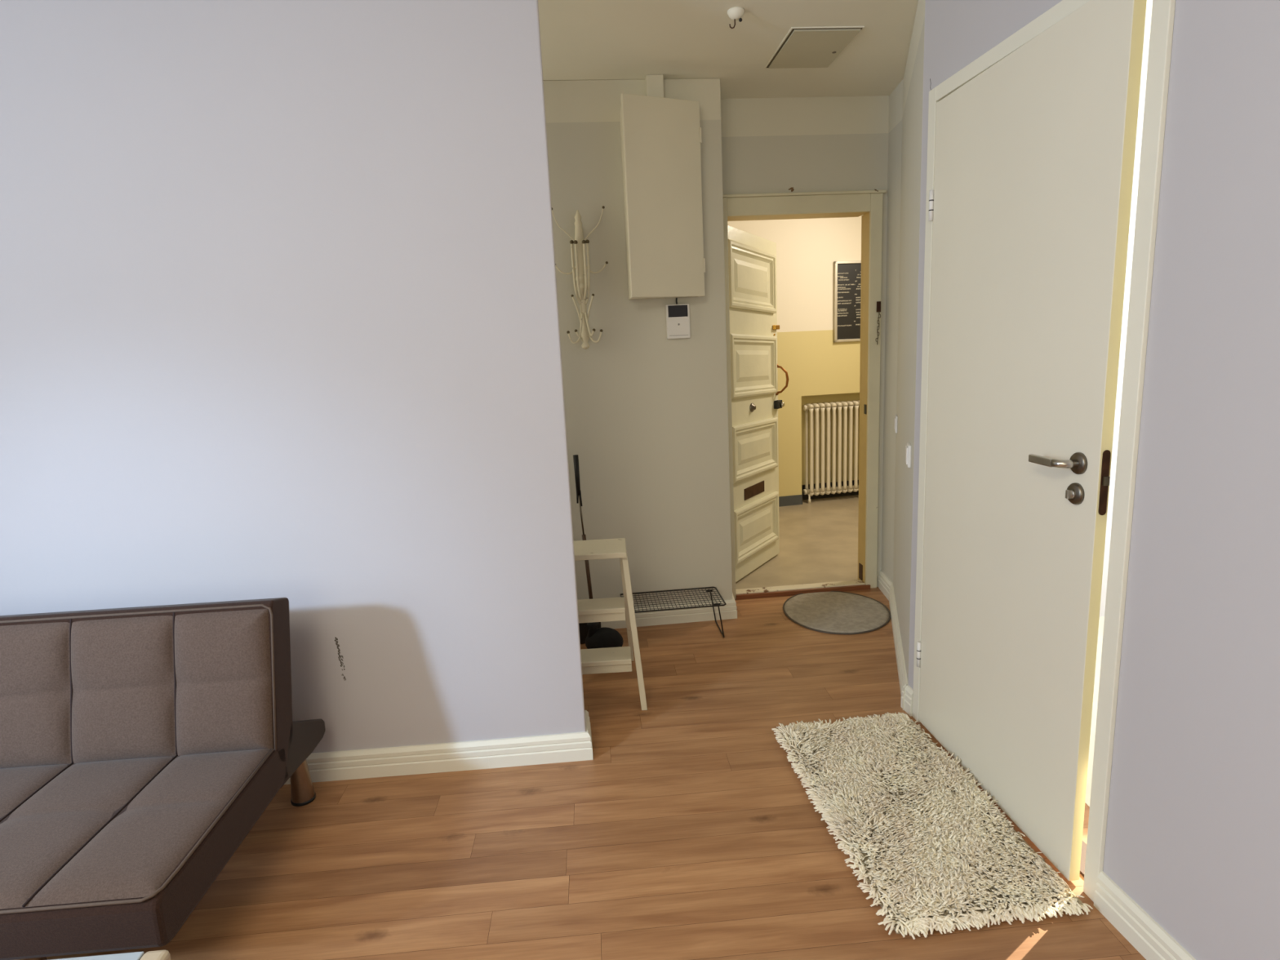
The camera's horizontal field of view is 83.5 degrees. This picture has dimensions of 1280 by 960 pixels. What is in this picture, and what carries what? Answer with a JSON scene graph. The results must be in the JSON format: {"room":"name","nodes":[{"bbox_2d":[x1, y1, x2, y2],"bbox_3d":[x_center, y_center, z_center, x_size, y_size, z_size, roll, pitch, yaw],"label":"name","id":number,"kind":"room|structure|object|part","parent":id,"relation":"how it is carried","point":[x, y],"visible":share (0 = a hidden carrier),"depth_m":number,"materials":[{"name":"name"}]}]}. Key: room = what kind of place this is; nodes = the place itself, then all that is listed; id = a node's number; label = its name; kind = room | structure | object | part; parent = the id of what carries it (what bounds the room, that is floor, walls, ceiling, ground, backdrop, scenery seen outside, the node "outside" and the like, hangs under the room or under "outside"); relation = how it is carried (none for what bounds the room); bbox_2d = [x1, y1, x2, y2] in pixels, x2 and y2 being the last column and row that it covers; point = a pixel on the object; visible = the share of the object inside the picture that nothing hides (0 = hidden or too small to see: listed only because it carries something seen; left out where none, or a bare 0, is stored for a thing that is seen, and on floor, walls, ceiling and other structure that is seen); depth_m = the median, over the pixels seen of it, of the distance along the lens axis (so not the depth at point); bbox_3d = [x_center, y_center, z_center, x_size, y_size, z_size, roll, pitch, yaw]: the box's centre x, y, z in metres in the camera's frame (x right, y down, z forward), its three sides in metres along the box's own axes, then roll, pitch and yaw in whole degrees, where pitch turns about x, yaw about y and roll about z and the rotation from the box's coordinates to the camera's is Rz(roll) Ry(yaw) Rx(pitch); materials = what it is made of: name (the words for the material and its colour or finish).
{"room":"living room","nodes":[
{"label":"living room","id":0,"kind":"room"},
{"bbox_2d":[0,0,586,753],"bbox_3d":[-1.727,-0.211,2.190,2.982,2.500,0.144,-3,11,-3],"label":"wall","id":1,"kind":"structure","parent":0,"point":[279,317],"depth_m":2.12,"materials":[{"name":"paint"}]},
{"bbox_2d":[334,636,346,679],"bbox_3d":[-0.968,0.578,2.314,0.022,0.152,0.001,-3,11,-3],"label":"scuff mark","id":2,"kind":"object","parent":1,"relation":"attached to","point":[336,642],"visible":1,"depth_m":2.31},
{"bbox_2d":[284,710,593,784],"bbox_3d":[-1.661,0.972,2.401,3.001,0.095,0.177,-3,11,-4],"label":"baseboard","id":3,"kind":"structure","parent":1,"relation":"attached to","point":[576,746],"depth_m":2.38,"materials":[{"name":"paint"}]},
{"bbox_2d":[45,494,1146,959],"bbox_3d":[0.200,1.047,2.006,6.900,0.082,9.650,-3,11,0],"label":"floor","id":4,"kind":"structure","parent":0,"point":[689,832],"depth_m":2.02,"materials":[{"name":"brown wood"}]},
{"bbox_2d":[50,950,170,959],"bbox_3d":[-1.221,1.072,0.941,0.904,0.400,0.600,-3,11,-3],"label":"glass table","id":5,"kind":"object","parent":4,"relation":"on","point":[158,954],"visible":1,"depth_m":1.21,"materials":[{"name":"white glass"}]},
{"bbox_2d":[0,597,325,959],"bbox_3d":[-1.929,0.780,1.773,1.922,0.729,0.871,-3,11,-3],"label":"sofa","id":6,"kind":"object","parent":4,"relation":"on","point":[140,747],"visible":1,"depth_m":1.87,"materials":[{"name":"fabric"}]},
{"bbox_3d":[-1.365,1.043,1.592,0.068,0.216,0.068,-3,11,-3],"label":"leg","id":7,"kind":"part","parent":6,"relation":"part of","materials":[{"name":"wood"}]},
{"bbox_2d":[0,748,270,909],"bbox_3d":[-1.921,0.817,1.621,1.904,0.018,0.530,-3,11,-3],"label":"seat cushion","id":8,"kind":"object","parent":6,"relation":"on","point":[119,830],"depth_m":1.64,"materials":[{"name":"fabric"}]},
{"bbox_2d":[0,608,272,768],"bbox_3d":[-1.947,0.594,1.881,1.904,0.368,0.111,-3,11,-3],"label":"cushion","id":9,"kind":"object","parent":6,"relation":"on","point":[166,685],"depth_m":1.90,"materials":[{"name":"fabric"}]},
{"bbox_3d":[-1.919,0.879,1.652,1.920,0.122,0.595,-3,11,-3],"label":"seat","id":10,"kind":"part","parent":6,"relation":"part of","materials":[{"name":"fabric"}]},
{"bbox_3d":[-1.950,0.613,1.950,1.920,0.464,0.201,-3,11,-3],"label":"backrest","id":11,"kind":"part","parent":6,"relation":"part of","materials":[{"name":"fabric"}]},
{"bbox_3d":[-1.075,0.903,2.257,0.068,0.216,0.068,-3,11,-3],"label":"leg","id":12,"kind":"part","parent":6,"relation":"part of","materials":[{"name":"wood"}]},
{"bbox_2d":[573,454,600,644],"bbox_3d":[-0.276,0.327,3.334,0.145,0.885,0.102,-4,11,-5],"label":"dustpan","id":13,"kind":"object","parent":4,"relation":"on","point":[584,628],"visible":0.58,"depth_m":3.35,"materials":[{"name":"black plastic"}]},
{"bbox_3d":[-0.273,0.166,3.335,0.023,0.201,0.008,6,14,39],"label":"rod","id":14,"kind":"part","parent":13,"relation":"part of","materials":[{"name":"metal"}]},
{"bbox_2d":[585,622,623,648],"bbox_3d":[-0.162,0.713,3.217,0.172,0.160,0.110,-3,11,0],"label":"bag","id":15,"kind":"object","parent":4,"relation":"on","point":[600,637],"visible":0.72,"depth_m":3.18,"materials":[{"name":"fabric"}]},
{"bbox_2d":[573,537,647,710],"bbox_3d":[-0.219,0.552,2.898,0.448,0.600,0.467,-3,11,-2],"label":"step stool","id":16,"kind":"object","parent":4,"relation":"on","point":[608,660],"visible":0.65,"depth_m":2.75,"materials":[{"name":"paint"}]},
{"bbox_3d":[-0.216,0.530,2.757,0.321,0.035,0.018,-3,11,-2],"label":"step rail","id":17,"kind":"part","parent":16,"relation":"part of","materials":[{"name":"paint"}]},
{"bbox_3d":[-0.206,0.728,2.759,0.349,0.035,0.018,-3,11,-2],"label":"step rail","id":18,"kind":"part","parent":16,"relation":"part of","materials":[{"name":"paint"}]},
{"bbox_3d":[-0.057,0.530,3.034,0.021,0.578,0.210,-2,11,5],"label":"leg","id":19,"kind":"part","parent":16,"relation":"part of","materials":[{"name":"paint"}]},
{"bbox_3d":[-0.022,0.580,2.763,0.034,0.578,0.185,-7,11,-21],"label":"leg","id":20,"kind":"part","parent":16,"relation":"part of","materials":[{"name":"paint"}]},
{"bbox_2d":[620,586,726,637],"bbox_3d":[0.154,0.651,3.416,0.478,0.178,0.258,-4,11,-5],"label":"shoe rack","id":21,"kind":"object","parent":4,"relation":"on","point":[713,604],"visible":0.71,"depth_m":3.40,"materials":[{"name":"black metal"}]},
{"bbox_3d":[0.364,0.638,3.435,0.041,0.177,0.196,-4,11,-5],"label":"leg","id":22,"kind":"part","parent":21,"relation":"part of","materials":[{"name":"black metal"}]},
{"bbox_2d":[802,400,859,503],"bbox_3d":[1.670,-0.244,6.026,0.626,0.828,0.137,-5,11,-11],"label":"radiator","id":23,"kind":"object","parent":4,"relation":"on","point":[839,405],"visible":0.79,"depth_m":5.96,"materials":[{"name":"metal"}]},
{"bbox_2d":[782,591,890,634],"bbox_3d":[0.990,0.659,3.617,0.522,0.010,0.588,-3,11,0],"label":"doormat","id":24,"kind":"object","parent":4,"relation":"on","point":[834,612],"visible":1,"depth_m":3.58,"materials":[{"name":"fabric"}]},
{"bbox_2d":[771,711,1093,939],"bbox_3d":[0.781,0.954,2.117,0.478,0.008,0.885,-4,11,-6],"label":"shag rug","id":25,"kind":"object","parent":4,"relation":"on","point":[932,848],"visible":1,"depth_m":1.96,"materials":[{"name":"beige fabric"}]},
{"bbox_2d":[542,78,732,607],"bbox_3d":[-0.521,-0.503,3.435,1.844,2.500,0.300,-4,11,-5],"label":"wall","id":26,"kind":"structure","parent":0,"point":[646,411],"depth_m":3.35,"materials":[{"name":"paint"}]},
{"bbox_2d":[551,205,608,349],"bbox_3d":[-0.259,-0.891,3.184,0.242,0.611,0.103,-4,11,-5],"label":"coat rack","id":27,"kind":"object","parent":26,"relation":"attached to","point":[584,333],"visible":0.94,"depth_m":3.17,"materials":[{"name":"paint"}]},
{"bbox_3d":[-0.260,-0.887,3.192,0.051,0.600,0.051,-4,11,-5],"label":"post","id":28,"kind":"part","parent":27,"relation":"part of","materials":[{"name":"paint"}]},
{"bbox_2d":[644,74,663,97],"bbox_3d":[0.064,-1.675,3.100,0.072,0.128,0.055,-4,11,-5],"label":"conduit cover","id":29,"kind":"object","parent":26,"relation":"attached to","point":[654,82],"visible":0.55,"depth_m":3.07,"materials":[{"name":"paint"}]},
{"bbox_2d":[619,93,705,299],"bbox_3d":[0.104,-1.208,3.110,0.351,0.810,0.212,-4,11,-5],"label":"upper cabinet","id":30,"kind":"object","parent":26,"relation":"attached to","point":[661,137],"visible":1,"depth_m":3.06,"materials":[{"name":"paint"}]},
{"bbox_2d":[600,593,737,628],"bbox_3d":[-0.410,0.703,3.509,1.908,0.095,0.262,-5,11,-13],"label":"baseboard","id":31,"kind":"structure","parent":26,"relation":"attached to","point":[729,611],"depth_m":3.56,"materials":[{"name":"paint"}]},
{"bbox_2d":[665,297,690,338],"bbox_3d":[0.175,-0.746,3.299,0.108,0.187,0.023,-4,11,-5],"label":"intercom","id":32,"kind":"object","parent":26,"relation":"attached to","point":[677,316],"visible":1,"depth_m":3.29,"materials":[{"name":"white plastic"}]},
{"bbox_2d":[727,214,862,496],"bbox_3d":[0.771,-1.221,5.697,4.800,2.950,0.200,-5,11,-11],"label":"wall","id":33,"kind":"structure","parent":0,"point":[820,369],"depth_m":5.73,"materials":[{"name":"paint"}]},
{"bbox_2d":[778,480,858,506],"bbox_3d":[0.313,0.211,5.833,3.719,0.130,0.166,-5,11,-11],"label":"baseboard","id":34,"kind":"structure","parent":33,"relation":"attached to","point":[796,500],"depth_m":6.12,"materials":[{"name":"grey paint"}]},
{"bbox_3d":[-0.070,0.282,5.681,2.900,0.083,0.006,-5,11,-11],"label":"skirting","id":35,"kind":"part","parent":34,"relation":"part of","materials":[{"name":"grey paint"}]},
{"bbox_3d":[1.730,0.091,6.115,0.819,0.130,0.160,-5,11,-11],"label":"niche skirting","id":36,"kind":"part","parent":34,"relation":"part of","materials":[{"name":"paint"}]},
{"bbox_2d":[833,260,861,342],"bbox_3d":[1.842,-1.441,5.768,0.600,0.628,0.026,-5,11,-11],"label":"board","id":37,"kind":"object","parent":33,"relation":"attached to","point":[846,274],"visible":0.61,"depth_m":5.73,"materials":[{"name":"metal"}]},
{"bbox_2d":[720,95,888,586],"bbox_3d":[0.803,-0.624,3.744,1.568,2.500,0.140,-4,11,-5],"label":"wall","id":38,"kind":"structure","parent":0,"point":[770,145],"depth_m":3.49,"materials":[{"name":"paint"}]},
{"bbox_2d":[723,189,886,599],"bbox_3d":[0.813,-0.462,4.065,0.834,2.063,0.767,-4,11,-5],"label":"door","id":39,"kind":"structure","parent":38,"relation":"in","point":[752,326],"depth_m":3.90,"materials":[{"name":"paint"}]},
{"bbox_3d":[0.631,-1.121,3.996,0.024,0.370,0.615,4,13,33],"label":"panel","id":40,"kind":"part","parent":39,"relation":"part of","materials":[{"name":"paint"}]},
{"bbox_3d":[0.653,-0.653,4.085,0.024,0.364,0.615,4,13,33],"label":"panel","id":41,"kind":"part","parent":39,"relation":"part of","materials":[{"name":"paint"}]},
{"bbox_3d":[0.675,-0.186,4.173,0.024,0.323,0.615,4,13,33],"label":"panel","id":42,"kind":"part","parent":39,"relation":"part of","materials":[{"name":"paint"}]},
{"bbox_3d":[0.697,0.275,4.260,0.024,0.313,0.615,4,13,33],"label":"panel","id":43,"kind":"part","parent":39,"relation":"part of","materials":[{"name":"paint"}]},
{"bbox_3d":[0.865,-0.613,4.370,0.085,0.192,0.021,1,11,21],"label":"pull handle","id":44,"kind":"part","parent":39,"relation":"part of","materials":[{"name":"brown metal"}]},
{"bbox_3d":[0.872,0.597,3.927,0.723,0.030,0.067,-4,11,-5],"label":"sill","id":45,"kind":"part","parent":39,"relation":"part of","materials":[{"name":"paint"}]},
{"bbox_3d":[1.224,0.508,3.976,0.003,0.088,0.044,-4,11,-5],"label":"kick plate","id":46,"kind":"part","parent":39,"relation":"part of","materials":[{"name":"brown metal"}]},
{"bbox_3d":[1.186,-0.372,3.774,0.003,0.050,0.026,-4,11,-5],"label":"strike plate","id":47,"kind":"part","parent":39,"relation":"part of","materials":[{"name":"black metal"}]},
{"bbox_2d":[875,301,880,344],"bbox_3d":[1.214,-0.799,3.651,0.027,0.216,0.014,-4,11,-5],"label":"chain","id":48,"kind":"object","parent":39,"relation":"hanging from","point":[878,303],"visible":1,"depth_m":3.64,"materials":[{"name":"brown metal"}]},
{"bbox_3d":[1.212,-0.880,3.640,0.022,0.053,0.006,-4,11,-5],"label":"chain plate","id":49,"kind":"part","parent":48,"relation":"part of","materials":[{"name":"brown metal"}]},
{"bbox_2d":[537,0,1152,98],"bbox_3d":[-0.158,-1.219,0.074,6.600,0.120,7.000,-3,11,0],"label":"ceiling","id":50,"kind":"structure","parent":0,"point":[580,39],"depth_m":2.76,"materials":[{"name":"paint"}]},
{"bbox_2d":[727,6,744,28],"bbox_3d":[0.336,-1.613,2.512,0.060,0.057,0.060,-3,11,0],"label":"ceiling hook","id":51,"kind":"object","parent":50,"relation":"attached to","point":[735,13],"visible":1,"depth_m":2.50,"materials":[{"name":"paint"}]},
{"bbox_2d":[764,26,864,68],"bbox_3d":[0.685,-1.719,2.862,0.280,0.012,0.390,-4,11,-4],"label":"ceiling hatch","id":52,"kind":"object","parent":50,"relation":"attached to","point":[802,46],"visible":1,"depth_m":2.83,"materials":[{"name":"paint"}]},
{"bbox_2d":[881,79,903,582],"bbox_3d":[1.344,-0.629,3.635,0.160,2.500,0.296,-2,11,4],"label":"wall","id":53,"kind":"structure","parent":0,"point":[895,98],"depth_m":3.57,"materials":[{"name":"paint"}]},
{"bbox_2d":[893,0,925,684],"bbox_3d":[1.242,-0.496,2.961,0.286,2.500,1.224,1,11,17],"label":"wall","id":54,"kind":"structure","parent":0,"point":[913,82],"depth_m":2.80,"materials":[{"name":"paint"}]},
{"bbox_2d":[877,569,913,715],"bbox_3d":[1.163,0.672,3.278,0.065,0.095,1.448,0,11,15],"label":"baseboard","id":55,"kind":"structure","parent":54,"relation":"attached to","point":[885,584],"depth_m":3.03,"materials":[{"name":"paint"}]},
{"bbox_2d":[893,414,897,433],"bbox_3d":[1.238,-0.272,3.470,0.012,0.082,0.080,1,11,17],"label":"light switch","id":56,"kind":"object","parent":54,"relation":"attached to","point":[895,420],"visible":1,"depth_m":3.44,"materials":[{"name":"white plastic"}]},
{"bbox_2d":[905,442,911,467],"bbox_3d":[0.986,-0.092,2.636,0.016,0.082,0.080,1,11,17],"label":"light switch","id":57,"kind":"object","parent":54,"relation":"attached to","point":[908,448],"visible":1,"depth_m":2.60,"materials":[{"name":"white plastic"}]},
{"bbox_2d":[908,0,1279,959],"bbox_3d":[1.310,0.095,-0.185,0.121,2.500,5.354,-4,11,-6],"label":"wall","id":58,"kind":"structure","parent":0,"point":[1193,837],"depth_m":1.36,"materials":[{"name":"paint"}]},
{"bbox_2d":[912,0,1175,902],"bbox_3d":[1.016,-0.091,1.966,0.201,2.094,0.900,-4,11,-6],"label":"door","id":59,"kind":"structure","parent":58,"relation":"in","point":[1031,144],"depth_m":1.80,"materials":[{"name":"paint"}]},
{"bbox_3d":[0.956,-0.046,1.706,0.013,0.019,0.086,-4,11,-5],"label":"handle","id":60,"kind":"part","parent":59,"relation":"part of","materials":[{"name":"metal"}]},
{"bbox_3d":[1.117,0.929,2.167,0.084,0.008,0.814,-4,11,-6],"label":"sill","id":61,"kind":"part","parent":59,"relation":"part of","materials":[{"name":"beige wood"}]},
{"bbox_3d":[1.033,0.006,1.594,0.018,0.148,0.002,-4,11,-5],"label":"lock plate","id":62,"kind":"part","parent":59,"relation":"part of","materials":[{"name":"brown metal"}]},
{"bbox_2d":[1093,871,1195,959],"bbox_3d":[1.351,1.364,-0.412,0.018,0.090,4.346,-4,11,-6],"label":"baseboard","id":63,"kind":"structure","parent":58,"relation":"attached to","point":[1145,935],"depth_m":1.60,"materials":[{"name":"paint"}]},
{"bbox_2d":[1099,39,1149,616],"bbox_3d":[2.132,-0.336,1.889,1.910,2.500,2.800,-3,11,0],"label":"wall","id":64,"kind":"structure","parent":0,"point":[1146,42],"depth_m":3.14,"materials":[{"name":"paint"}]}
]}

